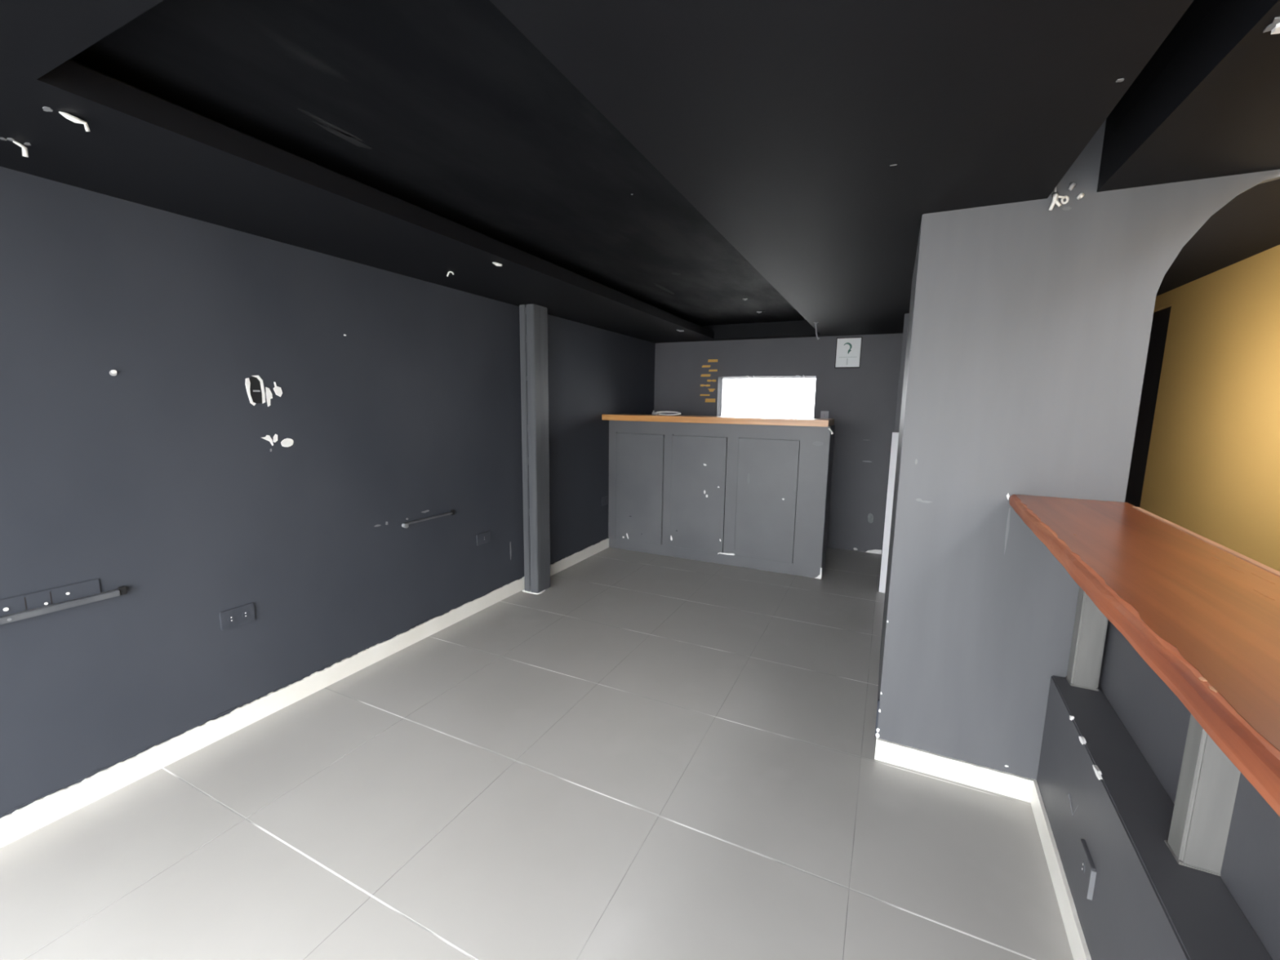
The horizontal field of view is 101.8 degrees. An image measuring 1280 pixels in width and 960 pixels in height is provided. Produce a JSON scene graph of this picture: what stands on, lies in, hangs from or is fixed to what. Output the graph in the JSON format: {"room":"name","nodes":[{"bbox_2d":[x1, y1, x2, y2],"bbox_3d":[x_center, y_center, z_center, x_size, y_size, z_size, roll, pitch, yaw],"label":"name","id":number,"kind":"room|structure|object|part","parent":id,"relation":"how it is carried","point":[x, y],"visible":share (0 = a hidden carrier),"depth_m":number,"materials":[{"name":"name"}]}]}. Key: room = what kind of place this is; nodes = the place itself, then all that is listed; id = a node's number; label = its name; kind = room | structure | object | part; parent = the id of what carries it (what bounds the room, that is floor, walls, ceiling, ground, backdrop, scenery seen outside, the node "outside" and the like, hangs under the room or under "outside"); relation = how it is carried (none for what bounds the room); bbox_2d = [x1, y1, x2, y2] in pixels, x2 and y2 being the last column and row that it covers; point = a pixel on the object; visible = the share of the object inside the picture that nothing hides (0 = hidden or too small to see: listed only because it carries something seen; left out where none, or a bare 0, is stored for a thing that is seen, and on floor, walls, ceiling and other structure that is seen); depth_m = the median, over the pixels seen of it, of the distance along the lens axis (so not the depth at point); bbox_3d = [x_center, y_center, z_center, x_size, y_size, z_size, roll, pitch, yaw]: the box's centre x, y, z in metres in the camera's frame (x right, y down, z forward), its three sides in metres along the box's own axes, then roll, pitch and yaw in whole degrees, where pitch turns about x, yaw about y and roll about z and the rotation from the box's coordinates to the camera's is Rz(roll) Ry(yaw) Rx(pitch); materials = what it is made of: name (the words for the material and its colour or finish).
{"room":"entertainment venue","nodes":[
{"label":"entertainment venue","id":0,"kind":"room"},
{"bbox_2d":[0,166,655,817],"bbox_3d":[-1.335,-0.240,3.428,0.206,2.540,7.022,5,9,25],"label":"wall","id":1,"kind":"structure","parent":0,"point":[269,424],"depth_m":2.26,"materials":[{"name":"grey paint"}]},
{"bbox_2d":[0,578,127,624],"bbox_3d":[-2.098,0.435,1.677,0.030,0.078,0.666,5,9,25],"label":"wall rail","id":2,"kind":"object","parent":1,"relation":"attached to","point":[23,606],"visible":1,"depth_m":1.80,"materials":[{"name":"grey metal"}]},
{"bbox_3d":[-2.122,0.429,1.651,0.006,0.059,0.600,5,9,25],"label":"plate","id":3,"kind":"part","parent":2,"relation":"part of","materials":[{"name":"grey paint"}]},
{"bbox_3d":[-1.961,0.419,1.970,0.022,0.029,0.020,5,9,25],"label":"rail","id":4,"kind":"part","parent":2,"relation":"part of","materials":[{"name":"grey metal"}]},
{"bbox_2d":[109,369,116,375],"bbox_3d":[-1.928,-0.393,1.906,0.014,0.021,0.020,5,9,25],"label":"wall anchor","id":5,"kind":"object","parent":1,"relation":"attached to","point":[113,372],"visible":1,"depth_m":1.90,"materials":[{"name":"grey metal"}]},
{"bbox_2d":[218,602,255,631],"bbox_3d":[-1.809,0.614,2.339,0.014,0.085,0.135,5,9,25],"label":"wall socket","id":6,"kind":"object","parent":1,"relation":"attached to","point":[236,616],"visible":1,"depth_m":2.33,"materials":[{"name":"paint"}]},
{"bbox_2d":[227,615,235,622],"bbox_3d":[-1.817,0.618,2.312,0.003,0.028,0.028,5,9,25],"label":"outlet","id":7,"kind":"object","parent":6,"relation":"attached to","point":[230,618],"depth_m":2.31,"materials":[{"name":"white paint"}]},
{"bbox_2d":[241,611,248,617],"bbox_3d":[-1.792,0.611,2.362,0.003,0.028,0.028,5,9,25],"label":"outlet","id":8,"kind":"object","parent":6,"relation":"attached to","point":[244,614],"depth_m":2.36,"materials":[{"name":"white paint"}]},
{"bbox_2d":[0,538,608,848],"bbox_3d":[-1.512,0.997,3.033,0.013,0.104,5.454,5,9,25],"label":"baseboard","id":9,"kind":"structure","parent":1,"relation":"attached to","point":[42,812],"depth_m":2.31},
{"bbox_2d":[401,509,454,528],"bbox_3d":[-1.324,0.226,3.277,0.026,0.075,0.405,5,9,25],"label":"wall bracket","id":10,"kind":"object","parent":1,"relation":"attached to","point":[405,525],"visible":1,"depth_m":3.25,"materials":[{"name":"grey metal"}]},
{"bbox_3d":[-1.329,0.242,3.273,0.022,0.012,0.380,5,9,25],"label":"rail","id":11,"kind":"part","parent":10,"relation":"part of","materials":[{"name":"grey metal"}]},
{"bbox_2d":[476,530,490,546],"bbox_3d":[-1.126,0.419,3.746,0.014,0.082,0.135,5,9,25],"label":"wall socket","id":12,"kind":"object","parent":1,"relation":"attached to","point":[482,538],"visible":1,"depth_m":3.74,"materials":[{"name":"paint"}]},
{"bbox_2d":[600,495,608,506],"bbox_3d":[-0.362,0.214,5.321,0.014,0.090,0.130,5,9,25],"label":"wall socket","id":13,"kind":"object","parent":1,"relation":"attached to","point":[604,500],"visible":1,"depth_m":5.31,"materials":[{"name":"paint"}]},
{"bbox_2d":[0,546,1073,959],"bbox_3d":[0.536,1.179,2.690,4.523,0.100,7.072,5,9,25],"label":"floor","id":14,"kind":"structure","parent":0,"point":[637,755],"depth_m":1.91,"materials":[{"name":"tile"}]},
{"bbox_2d":[519,303,550,594],"bbox_3d":[-0.816,-0.207,4.051,0.161,2.210,0.187,5,9,25],"label":"steel column","id":15,"kind":"structure","parent":14,"relation":"on","point":[533,318],"depth_m":3.99,"materials":[{"name":"grey metal"}]},
{"bbox_2d":[608,420,835,578],"bbox_3d":[0.730,0.105,5.089,2.157,1.334,0.417,5,9,25],"label":"bar counter","id":16,"kind":"object","parent":14,"relation":"on","point":[753,496],"depth_m":4.85,"materials":[{"name":"grey wood"}]},
{"bbox_3d":[-0.009,0.085,5.244,0.519,1.098,0.020,5,9,25],"label":"door panel","id":17,"kind":"part","parent":16,"relation":"part of","materials":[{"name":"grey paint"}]},
{"bbox_3d":[0.552,0.132,4.978,0.536,1.098,0.020,5,9,25],"label":"door panel","id":18,"kind":"part","parent":16,"relation":"part of","materials":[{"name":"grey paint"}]},
{"bbox_2d":[601,413,834,426],"bbox_3d":[0.681,-0.570,4.903,2.123,0.055,0.475,5,9,25],"label":"countertop","id":19,"kind":"structure","parent":16,"relation":"on","point":[630,417],"depth_m":4.65,"materials":[{"name":"orange wood"}]},
{"bbox_2d":[651,410,680,415],"bbox_3d":[0.261,-0.653,5.070,0.292,0.046,0.165,5,9,25],"label":"power cable","id":20,"kind":"object","parent":19,"relation":"on","point":[654,413],"visible":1,"depth_m":5.09,"materials":[{"name":"white plastic"}]},
{"bbox_3d":[1.137,0.181,4.701,0.533,1.098,0.020,5,9,25],"label":"door panel","id":21,"kind":"part","parent":16,"relation":"part of","materials":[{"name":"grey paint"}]},
{"bbox_2d":[878,432,898,593],"bbox_3d":[2.161,0.303,3.981,0.030,1.305,0.556,-6,11,-41],"label":"panel","id":22,"kind":"object","parent":14,"relation":"on","point":[895,436],"visible":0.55,"depth_m":4.15,"materials":[{"name":"laminate"}]},
{"bbox_2d":[0,0,1279,342],"bbox_3d":[0.571,-1.215,2.338,4.423,0.340,6.972,5,9,25],"label":"ceiling","id":23,"kind":"structure","parent":0,"point":[645,170],"depth_m":1.45,"materials":[{"name":"black paint"}]},
{"bbox_2d":[0,137,31,157],"bbox_3d":[-1.766,-0.943,1.473,0.031,0.039,0.058,8,11,40],"label":"wire","id":24,"kind":"object","parent":23,"relation":"attached to","point":[24,150],"visible":1,"depth_m":1.48,"materials":[{"name":"grey paint"}]},
{"bbox_2d":[42,106,89,131],"bbox_3d":[-1.462,-0.919,1.325,0.081,0.033,0.027,-5,10,-37],"label":"wire","id":25,"kind":"object","parent":23,"relation":"attached to","point":[69,117],"visible":1,"depth_m":1.33,"materials":[{"name":"grey paint"}]},
{"bbox_3d":[0.024,-1.295,2.593,3.208,0.100,6.972,5,9,25],"label":"tray panel","id":26,"kind":"part","parent":23,"relation":"part of","materials":[{"name":"black paint"}]},
{"bbox_2d":[492,262,502,266],"bbox_3d":[-0.737,-1.115,2.684,0.050,0.024,0.017,0,8,-5],"label":"wire","id":27,"kind":"object","parent":23,"relation":"attached to","point":[494,263],"visible":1,"depth_m":2.68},
{"bbox_2d":[813,321,819,339],"bbox_3d":[1.511,-1.278,4.462,0.046,0.147,0.059,-6,11,-39],"label":"wire","id":28,"kind":"object","parent":23,"relation":"hanging from","point":[815,322],"visible":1,"depth_m":4.46,"materials":[{"name":"grey paint"}]},
{"bbox_2d":[653,333,902,554],"bbox_3d":[2.025,-0.501,5.535,4.423,2.540,0.224,5,9,25],"label":"wall","id":29,"kind":"structure","parent":0,"point":[862,402],"depth_m":5.41,"materials":[{"name":"grey paint"}]},
{"bbox_2d":[700,359,717,402],"bbox_3d":[0.783,-1.128,5.928,0.197,0.480,0.003,5,9,25],"label":"wall decal","id":30,"kind":"object","parent":29,"relation":"attached to","point":[707,400],"visible":1,"depth_m":5.93,"materials":[{"name":"gold plastic"}]},
{"bbox_2d":[716,375,816,416],"bbox_3d":[1.393,-0.731,5.798,1.064,0.842,0.204,5,9,25],"label":"window","id":31,"kind":"structure","parent":29,"relation":"in","point":[720,380],"depth_m":5.96,"materials":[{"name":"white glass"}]},
{"bbox_2d":[820,410,828,418],"bbox_3d":[1.927,-0.672,5.431,0.078,0.095,0.014,5,9,25],"label":"wall socket","id":32,"kind":"object","parent":29,"relation":"attached to","point":[824,415],"visible":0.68,"depth_m":5.43,"materials":[{"name":"grey plastic"}]},
{"bbox_2d":[834,337,862,368],"bbox_3d":[2.106,-1.286,5.260,0.241,0.303,0.011,5,9,25],"label":"placard","id":33,"kind":"object","parent":29,"relation":"attached to","point":[848,349],"visible":1,"depth_m":5.25},
{"bbox_2d":[894,313,909,432],"bbox_3d":[2.341,-0.156,4.043,0.682,2.260,0.115,5,9,25],"label":"wall","id":34,"kind":"structure","parent":0,"point":[906,315],"depth_m":4.04,"materials":[{"name":"grey paint"}]},
{"bbox_2d":[874,119,1172,780],"bbox_3d":[2.096,-0.192,3.475,0.704,2.490,3.477,5,9,25],"label":"wall","id":35,"kind":"structure","parent":0,"point":[1029,326],"depth_m":1.92,"materials":[{"name":"grey paint"}]},
{"bbox_2d":[874,737,1036,802],"bbox_3d":[1.266,1.176,2.118,0.561,0.093,0.013,5,9,25],"label":"baseboard","id":36,"kind":"structure","parent":35,"relation":"attached to","point":[1012,785],"depth_m":2.11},
{"bbox_2d":[1048,182,1084,210],"bbox_3d":[1.427,-0.951,1.738,0.094,0.088,0.026,4,9,20],"label":"wire bundle","id":37,"kind":"object","parent":35,"relation":"attached to","point":[1055,196],"visible":0.98,"depth_m":1.74,"materials":[{"name":"white plastic"}]},
{"bbox_2d":[1036,675,1272,959],"bbox_3d":[0.851,1.189,0.592,0.143,0.560,3.107,5,9,28],"label":"wall","id":38,"kind":"structure","parent":0,"point":[1096,786],"depth_m":1.30,"materials":[{"name":"grey paint"}]},
{"bbox_2d":[1030,781,1091,959],"bbox_3d":[0.780,1.385,0.647,0.012,0.094,3.090,5,9,28],"label":"baseboard","id":39,"kind":"structure","parent":38,"relation":"attached to","point":[1078,947],"depth_m":1.60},
{"bbox_2d":[1075,838,1096,900],"bbox_3d":[1.220,1.062,1.423,0.014,0.088,0.122,5,9,28],"label":"wall socket","id":40,"kind":"object","parent":38,"relation":"attached to","point":[1086,869],"visible":1,"depth_m":1.41,"materials":[{"name":"grey paint"}]},
{"bbox_2d":[1080,861,1084,872],"bbox_3d":[1.216,1.061,1.427,0.003,0.028,0.028,5,9,28],"label":"outlet","id":41,"kind":"object","parent":40,"relation":"attached to","point":[1082,863],"depth_m":1.43,"materials":[{"name":"white paint"}]},
{"bbox_2d":[1065,586,1108,691],"bbox_3d":[1.592,0.425,1.824,0.082,0.625,0.066,5,9,25],"label":"steel post","id":42,"kind":"object","parent":38,"relation":"on","point":[1090,628],"visible":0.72,"depth_m":1.82,"materials":[{"name":"grey metal"}]},
{"bbox_2d":[1164,714,1240,875],"bbox_3d":[1.224,0.526,1.100,0.076,0.625,0.069,5,9,25],"label":"steel post","id":43,"kind":"object","parent":38,"relation":"on","point":[1208,783],"visible":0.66,"depth_m":1.10,"materials":[{"name":"grey metal"}]},
{"bbox_2d":[1098,620,1279,959],"bbox_3d":[0.943,0.889,0.506,0.058,1.180,3.104,5,9,28],"label":"wall","id":44,"kind":"structure","parent":0,"point":[1156,719],"depth_m":1.30,"materials":[{"name":"grey paint"}]},
{"bbox_2d":[1008,493,1279,817],"bbox_3d":[0.836,0.254,0.615,0.346,0.042,2.853,5,9,28],"label":"bar shelf","id":45,"kind":"object","parent":44,"relation":"on","point":[1203,615],"visible":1,"depth_m":0.84,"materials":[{"name":"red wood"}]},
{"bbox_2d":[1139,244,1279,571],"bbox_3d":[2.457,0.083,1.604,0.200,2.540,6.972,5,9,25],"label":"wall","id":46,"kind":"structure","parent":0,"point":[1212,471],"depth_m":2.51,"materials":[{"name":"paint"}]},
{"bbox_2d":[1124,306,1171,506],"bbox_3d":[3.335,-0.038,3.596,0.088,2.125,0.880,5,9,25],"label":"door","id":47,"kind":"structure","parent":46,"relation":"in","point":[1160,322],"depth_m":3.32,"materials":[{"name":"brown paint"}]},
{"bbox_2d":[1153,168,1279,305],"bbox_3d":[1.986,-0.729,1.525,0.723,0.465,0.030,5,9,25],"label":"wall","id":48,"kind":"structure","parent":0,"point":[1192,203],"depth_m":1.62,"materials":[{"name":"grey paint"}]}
]}

